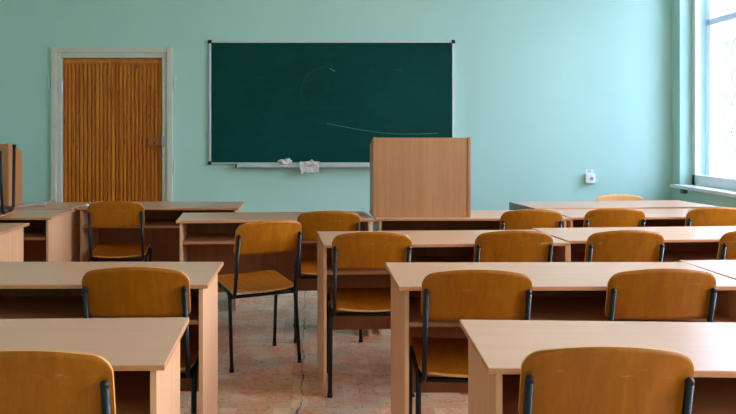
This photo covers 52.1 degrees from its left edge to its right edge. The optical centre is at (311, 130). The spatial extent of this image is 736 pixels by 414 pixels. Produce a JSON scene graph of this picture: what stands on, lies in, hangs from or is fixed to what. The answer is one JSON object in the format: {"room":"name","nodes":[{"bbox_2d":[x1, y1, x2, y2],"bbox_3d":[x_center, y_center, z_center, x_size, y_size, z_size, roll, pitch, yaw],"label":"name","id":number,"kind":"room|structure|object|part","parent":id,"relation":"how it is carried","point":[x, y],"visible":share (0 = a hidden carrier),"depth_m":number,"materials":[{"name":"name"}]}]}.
{"room":"classroom","nodes":[
{"label":"classroom","id":0,"kind":"room"},
{"bbox_2d":[180,291,467,413],"bbox_3d":[-0.215,1.370,2.200,7.770,0.120,10.000,0,0,0],"label":"floor","id":1,"kind":"structure","parent":0,"point":[266,378],"depth_m":4.12,"materials":[{"name":"beige tile"}]},
{"bbox_2d":[0,223,29,261],"bbox_3d":[-2.345,0.935,4.320,1.250,0.750,0.500,0,0,0],"label":"school desk","id":2,"kind":"object","parent":1,"relation":"on","point":[11,234],"visible":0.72,"depth_m":4.38,"materials":[{"name":"brown wood"}]},
{"bbox_2d":[0,209,74,261],"bbox_3d":[-2.015,0.935,5.110,0.650,0.750,0.500,0,0,0],"label":"school desk","id":3,"kind":"object","parent":1,"relation":"on","point":[47,238],"visible":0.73,"depth_m":5.17,"materials":[{"name":"brown wood"}]},
{"bbox_2d":[0,144,15,216],"bbox_3d":[-2.217,0.522,4.954,0.430,0.862,0.448,0,0,-8],"label":"chair","id":4,"kind":"object","parent":3,"relation":"on","point":[4,210],"visible":0.97,"depth_m":5.09,"materials":[{"name":"black metal"}]},
{"bbox_3d":[-2.005,0.338,4.877,0.027,0.434,0.191,0,5,-8],"label":"leg","id":5,"kind":"part","parent":4,"relation":"part of","materials":[{"name":"black metal"}]},
{"bbox_3d":[-2.035,0.322,5.071,0.025,0.449,0.167,0,0,-7],"label":"leg","id":6,"kind":"part","parent":4,"relation":"part of","materials":[{"name":"black metal"}]},
{"bbox_3d":[-2.015,0.837,5.312,0.574,0.521,0.016,0,0,0],"label":"modesty panel","id":7,"kind":"part","parent":3,"relation":"part of","materials":[{"name":"brown laminate"}]},
{"bbox_2d":[24,229,45,239],"bbox_3d":[-2.015,0.703,5.092,0.574,0.016,0.424,0,0,0],"label":"shelf","id":8,"kind":"object","parent":3,"relation":"attached to","point":[29,234],"depth_m":5.04,"materials":[{"name":"brown wood"}]},
{"bbox_3d":[-1.720,0.943,5.096,0.016,0.734,0.448,0,0,0],"label":"panel","id":9,"kind":"part","parent":3,"relation":"part of","materials":[{"name":"brown wood"}]},
{"bbox_2d":[14,202,91,261],"bbox_3d":[-2.335,0.935,5.660,1.200,0.750,0.500,0,0,0],"label":"school desk","id":10,"kind":"object","parent":1,"relation":"on","point":[75,216],"visible":0.1,"depth_m":5.57,"materials":[{"name":"brown wood"}]},
{"bbox_2d":[0,143,21,205],"bbox_3d":[-2.535,0.326,5.630,0.622,0.468,0.260,0,0,0],"label":"lectern","id":11,"kind":"object","parent":10,"relation":"on","point":[7,149],"visible":0.63,"depth_m":5.54,"materials":[{"name":"brown wood"}]},
{"bbox_3d":[-2.535,0.328,5.514,0.588,0.464,0.016,0,0,0],"label":"panel","id":12,"kind":"part","parent":11,"relation":"part of","materials":[{"name":"brown wood"}]},
{"bbox_2d":[15,198,56,206],"bbox_3d":[-2.082,0.538,5.656,0.273,0.043,0.286,0,0,-6],"label":"paper sheets","id":13,"kind":"object","parent":10,"relation":"on","point":[45,203],"visible":1,"depth_m":5.62,"materials":[{"name":"white paper"}]},
{"bbox_3d":[-1.765,0.943,5.646,0.016,0.734,0.448,0,0,0],"label":"panel","id":14,"kind":"part","parent":10,"relation":"part of","materials":[{"name":"brown wood"}]},
{"bbox_2d":[0,350,115,413],"bbox_3d":[-0.648,0.899,1.893,0.430,0.826,0.474,0,0,-1],"label":"chair","id":15,"kind":"object","parent":1,"relation":"on","point":[31,381],"visible":1,"depth_m":1.68,"materials":[{"name":"brown wood"}]},
{"bbox_2d":[0,317,188,413],"bbox_3d":[-0.986,0.935,2.007,1.250,0.750,0.456,0,0,-2],"label":"school desk","id":16,"kind":"object","parent":1,"relation":"on","point":[143,354],"visible":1,"depth_m":2.02,"materials":[{"name":"brown wood"}]},
{"bbox_2d":[113,371,149,413],"bbox_3d":[-0.985,0.703,1.989,1.174,0.016,0.380,0,0,-2],"label":"shelf","id":17,"kind":"object","parent":16,"relation":"attached to","point":[132,388],"depth_m":1.99,"materials":[{"name":"brown wood"}]},
{"bbox_3d":[-0.390,0.943,2.013,0.016,0.734,0.404,0,0,-2],"label":"panel","id":18,"kind":"part","parent":16,"relation":"part of","materials":[{"name":"brown wood"}]},
{"bbox_2d":[0,262,223,413],"bbox_3d":[-1.004,0.935,2.975,1.250,0.750,0.480,0,0,0],"label":"school desk","id":19,"kind":"object","parent":1,"relation":"on","point":[28,290],"visible":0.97,"depth_m":2.97,"materials":[{"name":"brown wood"}]},
{"bbox_2d":[0,296,198,323],"bbox_3d":[-1.004,0.703,2.957,1.178,0.016,0.404,0,0,0],"label":"shelf","id":20,"kind":"object","parent":19,"relation":"attached to","point":[11,307],"depth_m":2.94,"materials":[{"name":"brown wood"}]},
{"bbox_3d":[-1.004,0.837,3.167,1.178,0.521,0.016,0,0,0],"label":"modesty panel","id":21,"kind":"part","parent":19,"relation":"part of","materials":[{"name":"brown laminate"}]},
{"bbox_3d":[-0.407,0.943,2.961,0.016,0.734,0.428,0,0,0],"label":"panel","id":22,"kind":"part","parent":19,"relation":"part of","materials":[{"name":"brown wood"}]},
{"bbox_2d":[87,201,151,261],"bbox_3d":[-1.390,0.899,5.432,0.430,0.826,0.474,0,0,-6],"label":"chair","id":23,"kind":"object","parent":1,"relation":"on","point":[107,214],"visible":0.94,"depth_m":5.24,"materials":[{"name":"brown wood"}]},
{"bbox_3d":[-1.369,0.581,5.230,0.389,0.190,0.069,0,0,-6],"label":"backrest","id":24,"kind":"part","parent":23,"relation":"part of","materials":[{"name":"brown wood"}]},
{"bbox_3d":[-1.395,0.872,5.480,0.385,0.049,0.377,0,0,-6],"label":"seat","id":25,"kind":"part","parent":23,"relation":"part of","materials":[{"name":"brown wood"}]},
{"bbox_3d":[-1.206,1.084,5.576,0.025,0.442,0.206,0,0,-6],"label":"leg","id":26,"kind":"part","parent":23,"relation":"part of","materials":[{"name":"black metal"}]},
{"bbox_2d":[82,267,198,413],"bbox_3d":[-0.638,0.899,2.913,0.430,0.826,0.474,0,0,0],"label":"chair","id":27,"kind":"object","parent":1,"relation":"on","point":[114,291],"visible":0.58,"depth_m":2.71,"materials":[{"name":"brown wood"}]},
{"bbox_3d":[-0.638,0.581,2.711,0.389,0.190,0.069,0,0,0],"label":"backrest","id":28,"kind":"part","parent":27,"relation":"part of","materials":[{"name":"brown wood"}]},
{"bbox_3d":[-0.638,0.872,2.962,0.385,0.049,0.377,0,0,0],"label":"seat","id":29,"kind":"part","parent":27,"relation":"part of","materials":[{"name":"brown wood"}]},
{"bbox_3d":[-0.439,1.088,2.840,0.027,0.434,0.191,0,0,0],"label":"leg","id":30,"kind":"part","parent":27,"relation":"part of","materials":[{"name":"black metal"}]},
{"bbox_2d":[77,201,244,310],"bbox_3d":[-1.125,0.935,5.710,1.180,0.750,0.500,0,0,0],"label":"school desk","id":31,"kind":"object","parent":1,"relation":"on","point":[161,229],"visible":0.38,"depth_m":5.90,"materials":[{"name":"brown wood"}]},
{"bbox_3d":[-1.685,0.943,5.696,0.016,0.734,0.448,0,0,0],"label":"panel","id":32,"kind":"part","parent":31,"relation":"part of","materials":[{"name":"brown wood"}]},
{"bbox_2d":[83,219,179,227],"bbox_3d":[-1.125,0.703,5.692,1.104,0.016,0.424,0,0,0],"label":"shelf","id":33,"kind":"object","parent":31,"relation":"attached to","point":[149,223],"depth_m":5.57,"materials":[{"name":"brown wood"}]},
{"bbox_3d":[-1.125,0.837,5.912,1.104,0.521,0.016,0,0,0],"label":"modesty panel","id":34,"kind":"part","parent":31,"relation":"part of","materials":[{"name":"brown laminate"}]},
{"bbox_3d":[-0.565,0.943,5.696,0.016,0.734,0.448,0,0,0],"label":"panel","id":35,"kind":"part","parent":31,"relation":"part of","materials":[{"name":"brown wood"}]},
{"bbox_2d":[218,220,301,372],"bbox_3d":[-0.319,0.899,4.301,0.430,0.826,0.474,0,0,-25],"label":"chair","id":36,"kind":"object","parent":1,"relation":"on","point":[266,236],"visible":0.92,"depth_m":4.16,"materials":[{"name":"brown wood"}]},
{"bbox_3d":[-0.469,1.088,4.151,0.027,0.434,0.191,0,0,-25],"label":"leg","id":37,"kind":"part","parent":36,"relation":"part of","materials":[{"name":"black metal"}]},
{"bbox_3d":[-0.340,0.872,4.345,0.385,0.049,0.377,0,0,-25],"label":"seat","id":38,"kind":"part","parent":36,"relation":"part of","materials":[{"name":"brown wood"}]},
{"bbox_3d":[-0.234,0.581,4.118,0.389,0.190,0.069,0,0,-25],"label":"backrest","id":39,"kind":"part","parent":36,"relation":"part of","materials":[{"name":"brown wood"}]},
{"bbox_3d":[-0.192,1.084,4.497,0.025,0.442,0.206,0,0,-25],"label":"leg","id":40,"kind":"part","parent":36,"relation":"part of","materials":[{"name":"black metal"}]},
{"bbox_3d":[-0.108,1.088,4.319,0.027,0.434,0.191,0,0,-25],"label":"leg","id":41,"kind":"part","parent":36,"relation":"part of","materials":[{"name":"black metal"}]},
{"bbox_2d":[176,211,374,336],"bbox_3d":[-0.243,0.935,4.953,1.250,0.750,0.470,0,0,-5],"label":"school desk","id":42,"kind":"object","parent":1,"relation":"on","point":[204,237],"visible":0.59,"depth_m":5.09,"materials":[{"name":"brown wood"}]},
{"bbox_3d":[-0.835,0.943,4.893,0.016,0.734,0.418,0,0,-4],"label":"panel","id":43,"kind":"part","parent":42,"relation":"part of","materials":[{"name":"brown wood"}]},
{"bbox_2d":[182,233,316,244],"bbox_3d":[-0.242,0.703,4.935,1.174,0.016,0.394,0,0,-5],"label":"shelf","id":44,"kind":"object","parent":42,"relation":"attached to","point":[189,238],"depth_m":4.80,"materials":[{"name":"brown wood"}]},
{"bbox_3d":[-0.258,0.837,5.140,1.174,0.521,0.016,0,0,-4],"label":"modesty panel","id":45,"kind":"part","parent":42,"relation":"part of","materials":[{"name":"brown laminate"}]},
{"bbox_3d":[0.351,0.943,4.986,0.016,0.734,0.418,0,0,-4],"label":"panel","id":46,"kind":"part","parent":42,"relation":"part of","materials":[{"name":"brown wood"}]},
{"bbox_2d":[293,211,362,342],"bbox_3d":[0.096,0.899,4.803,0.430,0.826,0.474,0,0,-2],"label":"chair","id":47,"kind":"object","parent":1,"relation":"on","point":[311,222],"visible":0.37,"depth_m":4.59,"materials":[{"name":"brown wood"}]},
{"bbox_3d":[-0.101,1.088,4.723,0.027,0.434,0.191,0,0,-2],"label":"leg","id":48,"kind":"part","parent":47,"relation":"part of","materials":[{"name":"black metal"}]},
{"bbox_3d":[0.094,0.872,4.851,0.385,0.049,0.377,0,0,-2],"label":"seat","id":49,"kind":"part","parent":47,"relation":"part of","materials":[{"name":"brown wood"}]},
{"bbox_3d":[0.102,0.581,4.601,0.389,0.190,0.069,0,0,-2],"label":"backrest","id":50,"kind":"part","parent":47,"relation":"part of","materials":[{"name":"brown wood"}]},
{"bbox_2d":[327,231,414,397],"bbox_3d":[0.288,0.899,3.853,0.430,0.826,0.474,0,0,-1],"label":"chair","id":51,"kind":"object","parent":1,"relation":"on","point":[370,250],"visible":0.77,"depth_m":3.66,"materials":[{"name":"brown wood"}]},
{"bbox_3d":[0.088,1.084,3.974,0.025,0.442,0.206,0,0,-1],"label":"leg","id":52,"kind":"part","parent":51,"relation":"part of","materials":[{"name":"black metal"}]},
{"bbox_3d":[0.090,1.088,3.777,0.027,0.434,0.191,0,0,-1],"label":"leg","id":53,"kind":"part","parent":51,"relation":"part of","materials":[{"name":"black metal"}]},
{"bbox_3d":[0.287,0.872,3.901,0.385,0.049,0.377,0,0,-1],"label":"seat","id":54,"kind":"part","parent":51,"relation":"part of","materials":[{"name":"brown wood"}]},
{"bbox_3d":[0.291,0.581,3.651,0.389,0.190,0.070,0,0,-1],"label":"backrest","id":55,"kind":"part","parent":51,"relation":"part of","materials":[{"name":"brown wood"}]},
{"bbox_2d":[317,230,568,396],"bbox_3d":[0.659,0.935,3.972,1.238,0.750,0.500,0,0,-3],"label":"school desk","id":56,"kind":"object","parent":1,"relation":"on","point":[434,245],"visible":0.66,"depth_m":4.09,"materials":[{"name":"brown wood"}]},
{"bbox_3d":[0.051,0.943,3.921,0.016,0.734,0.448,0,0,-3],"label":"panel","id":57,"kind":"part","parent":56,"relation":"part of","materials":[{"name":"brown wood"}]},
{"bbox_2d":[327,256,473,274],"bbox_3d":[0.660,0.703,3.954,1.204,0.016,0.424,0,0,-4],"label":"shelf","id":58,"kind":"object","parent":56,"relation":"attached to","point":[329,258],"depth_m":3.99,"materials":[{"name":"brown wood"}]},
{"bbox_3d":[0.646,0.837,4.174,1.204,0.521,0.016,0,0,-3],"label":"modesty panel","id":59,"kind":"part","parent":56,"relation":"part of","materials":[{"name":"brown laminate"}]},
{"bbox_3d":[1.268,0.943,3.995,0.016,0.734,0.448,0,0,-3],"label":"panel","id":60,"kind":"part","parent":56,"relation":"part of","materials":[{"name":"brown wood"}]},
{"bbox_2d":[369,210,569,334],"bbox_3d":[1.031,0.935,5.055,1.250,0.750,0.500,0,0,-1],"label":"school desk","id":61,"kind":"object","parent":1,"relation":"on","point":[479,219],"visible":0.19,"depth_m":5.25,"materials":[{"name":"brown wood"}]},
{"bbox_3d":[0.436,0.943,5.036,0.016,0.734,0.448,0,0,0],"label":"panel","id":62,"kind":"part","parent":61,"relation":"part of","materials":[{"name":"brown wood"}]},
{"bbox_2d":[381,230,431,230],"bbox_3d":[1.031,0.703,5.037,1.174,0.016,0.424,0,0,0],"label":"shelf","id":63,"kind":"object","parent":61,"relation":"attached to","point":[381,230],"depth_m":5.24,"materials":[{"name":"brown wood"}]},
{"bbox_2d":[370,137,470,216],"bbox_3d":[0.713,0.299,5.010,0.632,0.520,0.300,0,0,0],"label":"lectern","id":64,"kind":"object","parent":61,"relation":"on","point":[410,177],"visible":1,"depth_m":4.87,"materials":[{"name":"brown wood"}]},
{"bbox_3d":[0.406,0.299,5.010,0.016,0.520,0.300,0,0,0],"label":"panel","id":65,"kind":"part","parent":64,"relation":"part of","materials":[{"name":"brown wood"}]},
{"bbox_3d":[1.020,0.299,5.010,0.016,0.520,0.300,0,0,0],"label":"panel","id":66,"kind":"part","parent":64,"relation":"part of","materials":[{"name":"brown wood"}]},
{"bbox_3d":[1.029,0.837,5.257,1.174,0.521,0.016,0,0,0],"label":"modesty panel","id":67,"kind":"part","parent":61,"relation":"part of","materials":[{"name":"brown laminate"}]},
{"bbox_2d":[409,269,531,413],"bbox_3d":[0.592,0.899,2.863,0.430,0.826,0.474,0,0,2],"label":"chair","id":68,"kind":"object","parent":1,"relation":"on","point":[466,294],"visible":0.62,"depth_m":2.66,"materials":[{"name":"brown wood"}]},
{"bbox_3d":[0.399,1.084,2.994,0.025,0.442,0.206,0,0,2],"label":"leg","id":69,"kind":"part","parent":68,"relation":"part of","materials":[{"name":"black metal"}]},
{"bbox_3d":[0.391,1.088,2.797,0.027,0.434,0.191,0,0,2],"label":"leg","id":70,"kind":"part","parent":68,"relation":"part of","materials":[{"name":"black metal"}]},
{"bbox_3d":[0.594,0.872,2.911,0.385,0.049,0.377,0,0,2],"label":"seat","id":71,"kind":"part","parent":68,"relation":"part of","materials":[{"name":"brown wood"}]},
{"bbox_3d":[0.585,0.581,2.660,0.389,0.190,0.069,0,0,2],"label":"backrest","id":72,"kind":"part","parent":68,"relation":"part of","materials":[{"name":"brown wood"}]},
{"bbox_2d":[473,230,552,261],"bbox_3d":[0.990,0.899,3.903,0.430,0.826,0.474,0,0,-2],"label":"chair","id":73,"kind":"object","parent":1,"relation":"on","point":[506,245],"visible":0.31,"depth_m":3.69,"materials":[{"name":"brown wood"}]},
{"bbox_2d":[499,209,562,229],"bbox_3d":[1.369,0.899,4.893,0.430,0.826,0.474,0,0,-1],"label":"chair","id":74,"kind":"object","parent":1,"relation":"on","point":[524,219],"visible":0.22,"depth_m":4.68,"materials":[{"name":"brown wood"}]},
{"bbox_2d":[385,262,735,413],"bbox_3d":[0.951,0.935,2.954,1.280,0.750,0.500,0,0,0],"label":"school desk","id":75,"kind":"object","parent":1,"relation":"on","point":[561,291],"visible":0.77,"depth_m":2.97,"materials":[{"name":"brown wood"}]},
{"bbox_3d":[0.341,0.943,2.936,0.016,0.734,0.448,0,0,0],"label":"panel","id":76,"kind":"part","parent":75,"relation":"part of","materials":[{"name":"brown wood"}]},
{"bbox_3d":[0.950,0.837,3.156,1.204,0.521,0.016,0,0,0],"label":"modesty panel","id":77,"kind":"part","parent":75,"relation":"part of","materials":[{"name":"brown laminate"}]},
{"bbox_2d":[409,297,735,326],"bbox_3d":[0.951,0.703,2.937,1.204,0.016,0.424,0,0,0],"label":"shelf","id":78,"kind":"object","parent":75,"relation":"attached to","point":[542,308],"depth_m":2.86,"materials":[{"name":"brown wood"}]},
{"bbox_3d":[1.561,0.943,2.945,0.016,0.734,0.448,0,0,0],"label":"panel","id":79,"kind":"part","parent":75,"relation":"part of","materials":[{"name":"brown wood"}]},
{"bbox_2d":[459,320,735,413],"bbox_3d":[1.052,0.935,1.974,1.250,0.750,0.456,0,0,3],"label":"school desk","id":80,"kind":"object","parent":1,"relation":"on","point":[497,349],"visible":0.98,"depth_m":2.00,"materials":[{"name":"brown wood"}]},
{"bbox_3d":[0.455,0.943,1.988,0.016,0.734,0.404,0,0,3],"label":"panel","id":81,"kind":"part","parent":80,"relation":"part of","materials":[{"name":"brown wood"}]},
{"bbox_2d":[502,374,735,413],"bbox_3d":[1.051,0.703,1.956,1.178,0.016,0.380,0,0,3],"label":"shelf","id":82,"kind":"object","parent":80,"relation":"attached to","point":[712,395],"depth_m":1.97,"materials":[{"name":"brown wood"}]},
{"bbox_2d":[518,346,694,413],"bbox_3d":[0.687,0.899,1.923,0.430,0.826,0.474,0,0,3],"label":"chair","id":83,"kind":"object","parent":1,"relation":"on","point":[580,379],"visible":1,"depth_m":1.71,"materials":[{"name":"brown wood"}]},
{"bbox_2d":[509,200,717,209],"bbox_3d":[2.287,0.935,5.751,1.417,0.750,0.500,0,0,-6],"label":"table","id":84,"kind":"object","parent":1,"relation":"on","point":[649,204],"visible":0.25,"depth_m":5.71,"materials":[{"name":"brown wood"}]},
{"bbox_3d":[1.591,0.935,5.678,0.016,0.750,0.500,0,0,-6],"label":"panel","id":85,"kind":"part","parent":84,"relation":"part of","materials":[{"name":"grey wood"}]},
{"bbox_2d":[583,208,644,227],"bbox_3d":[1.919,0.899,4.973,0.430,0.826,0.474,0,0,-2],"label":"chair","id":86,"kind":"object","parent":1,"relation":"on","point":[604,217],"visible":0.28,"depth_m":4.75,"materials":[{"name":"brown wood"}]},
{"bbox_2d":[544,209,691,227],"bbox_3d":[2.292,0.935,5.147,1.250,0.750,0.500,0,0,-2],"label":"school desk","id":87,"kind":"object","parent":1,"relation":"on","point":[653,217],"visible":0.13,"depth_m":5.28,"materials":[{"name":"brown wood"}]},
{"bbox_3d":[1.682,0.943,5.106,0.016,0.734,0.448,0,0,-3],"label":"panel","id":88,"kind":"part","parent":87,"relation":"part of","materials":[{"name":"brown wood"}]},
{"bbox_3d":[2.283,0.837,5.349,1.206,0.521,0.016,0,0,-3],"label":"modesty panel","id":89,"kind":"part","parent":87,"relation":"part of","materials":[{"name":"brown laminate"}]},
{"bbox_2d":[596,194,643,200],"bbox_3d":[2.501,0.913,5.887,0.430,0.797,0.474,0,0,0],"label":"chair","id":90,"kind":"object","parent":1,"relation":"on","point":[611,197],"visible":0.03,"depth_m":6.10,"materials":[{"name":"brown wood"}]},
{"bbox_2d":[584,230,664,261],"bbox_3d":[1.541,0.899,3.913,0.430,0.826,0.474,0,0,-3],"label":"chair","id":91,"kind":"object","parent":1,"relation":"on","point":[615,245],"visible":0.25,"depth_m":3.70,"materials":[{"name":"brown wood"}]},
{"bbox_2d":[532,226,735,261],"bbox_3d":[1.911,0.935,4.128,1.250,0.750,0.500,0,0,-4],"label":"school desk","id":92,"kind":"object","parent":1,"relation":"on","point":[686,242],"visible":0.13,"depth_m":4.22,"materials":[{"name":"brown wood"}]},
{"bbox_3d":[1.300,0.943,4.066,0.016,0.734,0.448,0,0,-4],"label":"panel","id":93,"kind":"part","parent":92,"relation":"part of","materials":[{"name":"brown wood"}]},
{"bbox_2d":[571,251,717,261],"bbox_3d":[1.912,0.703,4.110,1.210,0.016,0.424,0,0,-5],"label":"shelf","id":94,"kind":"object","parent":92,"relation":"attached to","point":[576,256],"depth_m":4.19,"materials":[{"name":"brown wood"}]},
{"bbox_3d":[1.895,0.837,4.330,1.210,0.521,0.016,0,0,-4],"label":"modesty panel","id":95,"kind":"part","parent":92,"relation":"part of","materials":[{"name":"brown laminate"}]},
{"bbox_2d":[605,268,716,321],"bbox_3d":[1.248,0.899,2.883,0.430,0.826,0.474,0,0,-1],"label":"chair","id":96,"kind":"object","parent":1,"relation":"on","point":[655,293],"visible":0.34,"depth_m":2.67,"materials":[{"name":"brown wood"}]},
{"bbox_2d":[679,260,735,279],"bbox_3d":[2.226,0.935,3.032,1.250,0.750,0.500,0,0,-3],"label":"school desk","id":97,"kind":"object","parent":1,"relation":"on","point":[727,268],"visible":0.09,"depth_m":3.12,"materials":[{"name":"brown wood"}]},
{"bbox_2d":[685,207,735,225],"bbox_3d":[2.597,0.899,5.033,0.430,0.826,0.474,0,0,-2],"label":"chair","id":98,"kind":"object","parent":1,"relation":"on","point":[707,216],"visible":0.15,"depth_m":4.81,"materials":[{"name":"brown wood"}]},
{"bbox_2d":[717,231,735,259],"bbox_3d":[2.220,0.899,3.953,0.430,0.826,0.474,0,0,-3],"label":"chair","id":99,"kind":"object","parent":1,"relation":"on","point":[726,248],"visible":0.26,"depth_m":3.74,"materials":[{"name":"brown wood"}]},
{"bbox_2d":[0,0,671,230],"bbox_3d":[-0.215,-0.490,7.100,7.770,3.600,0.200,0,0,0],"label":"wall","id":100,"kind":"structure","parent":0,"point":[547,93],"depth_m":7.00,"materials":[{"name":"green paint"}]},
{"bbox_2d":[51,47,172,202],"bbox_3d":[-1.865,0.265,7.035,1.130,2.090,0.130,0,0,0],"label":"door","id":101,"kind":"structure","parent":100,"relation":"in","point":[112,107],"depth_m":7.02,"materials":[{"name":"wood"}]},
{"bbox_2d":[208,40,454,167],"bbox_3d":[0.182,-0.255,6.950,2.298,1.184,0.100,0,0,0],"label":"chalkboard","id":102,"kind":"object","parent":100,"relation":"attached to","point":[325,102],"visible":0.84,"depth_m":6.98,"materials":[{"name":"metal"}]},
{"bbox_2d":[274,158,291,164],"bbox_3d":[-0.272,0.286,6.937,0.180,0.070,0.058,0,0,0],"label":"rag","id":103,"kind":"object","parent":102,"relation":"on","point":[287,161],"visible":1,"depth_m":6.92,"materials":[{"name":"white fabric"}]},
{"bbox_2d":[235,163,369,167],"bbox_3d":[0.237,0.319,6.936,1.890,0.036,0.072,0,0,0],"label":"chalk tray","id":104,"kind":"object","parent":102,"relation":"on","point":[236,164],"depth_m":6.90,"materials":[{"name":"white metal"}]},
{"bbox_2d":[299,159,319,173],"bbox_3d":[-0.021,0.330,6.923,0.190,0.136,0.072,0,0,0],"label":"rag","id":105,"kind":"object","parent":102,"relation":"hanging from","point":[311,166],"visible":1,"depth_m":6.89,"materials":[{"name":"white fabric"}]},
{"bbox_2d":[585,174,594,182],"bbox_3d":[2.589,0.442,6.979,0.090,0.090,0.042,0,0,0],"label":"wall socket","id":106,"kind":"object","parent":100,"relation":"attached to","point":[589,178],"visible":1,"depth_m":6.96,"materials":[{"name":"plastic"}]},
{"bbox_2d":[672,0,735,207],"bbox_3d":[3.515,-0.490,2.200,0.310,3.600,9.600,0,0,0],"label":"wall","id":107,"kind":"structure","parent":0,"point":[681,9],"depth_m":6.85,"materials":[{"name":"green paint"}]},
{"bbox_2d":[670,0,735,197],"bbox_3d":[3.514,-0.690,5.925,0.408,2.500,2.030,0,0,0],"label":"window","id":108,"kind":"structure","parent":107,"relation":"in","point":[709,183],"depth_m":6.79,"materials":[{"name":"white paint"}]},
{"bbox_3d":[3.395,0.506,5.925,0.170,0.032,2.030,0,0,0],"label":"sill","id":109,"kind":"part","parent":108,"relation":"part of","materials":[{"name":"white paint"}]},
{"bbox_3d":[3.495,-0.715,5.950,0.050,2.450,1.800,0,0,0],"label":"frame","id":110,"kind":"part","parent":108,"relation":"part of","materials":[{"name":"white paint"}]},
{"bbox_3d":[3.625,-0.715,5.950,0.050,2.450,1.800,0,0,0],"label":"sash","id":111,"kind":"part","parent":108,"relation":"part of","materials":[{"name":"white paint"}]},
{"bbox_2d":[715,0,735,178],"bbox_3d":[3.702,-0.715,5.950,0.032,2.424,1.834,0,0,0],"label":"grille","id":112,"kind":"object","parent":108,"relation":"attached to","point":[730,50],"depth_m":6.69,"materials":[{"name":"white metal"}]}
]}

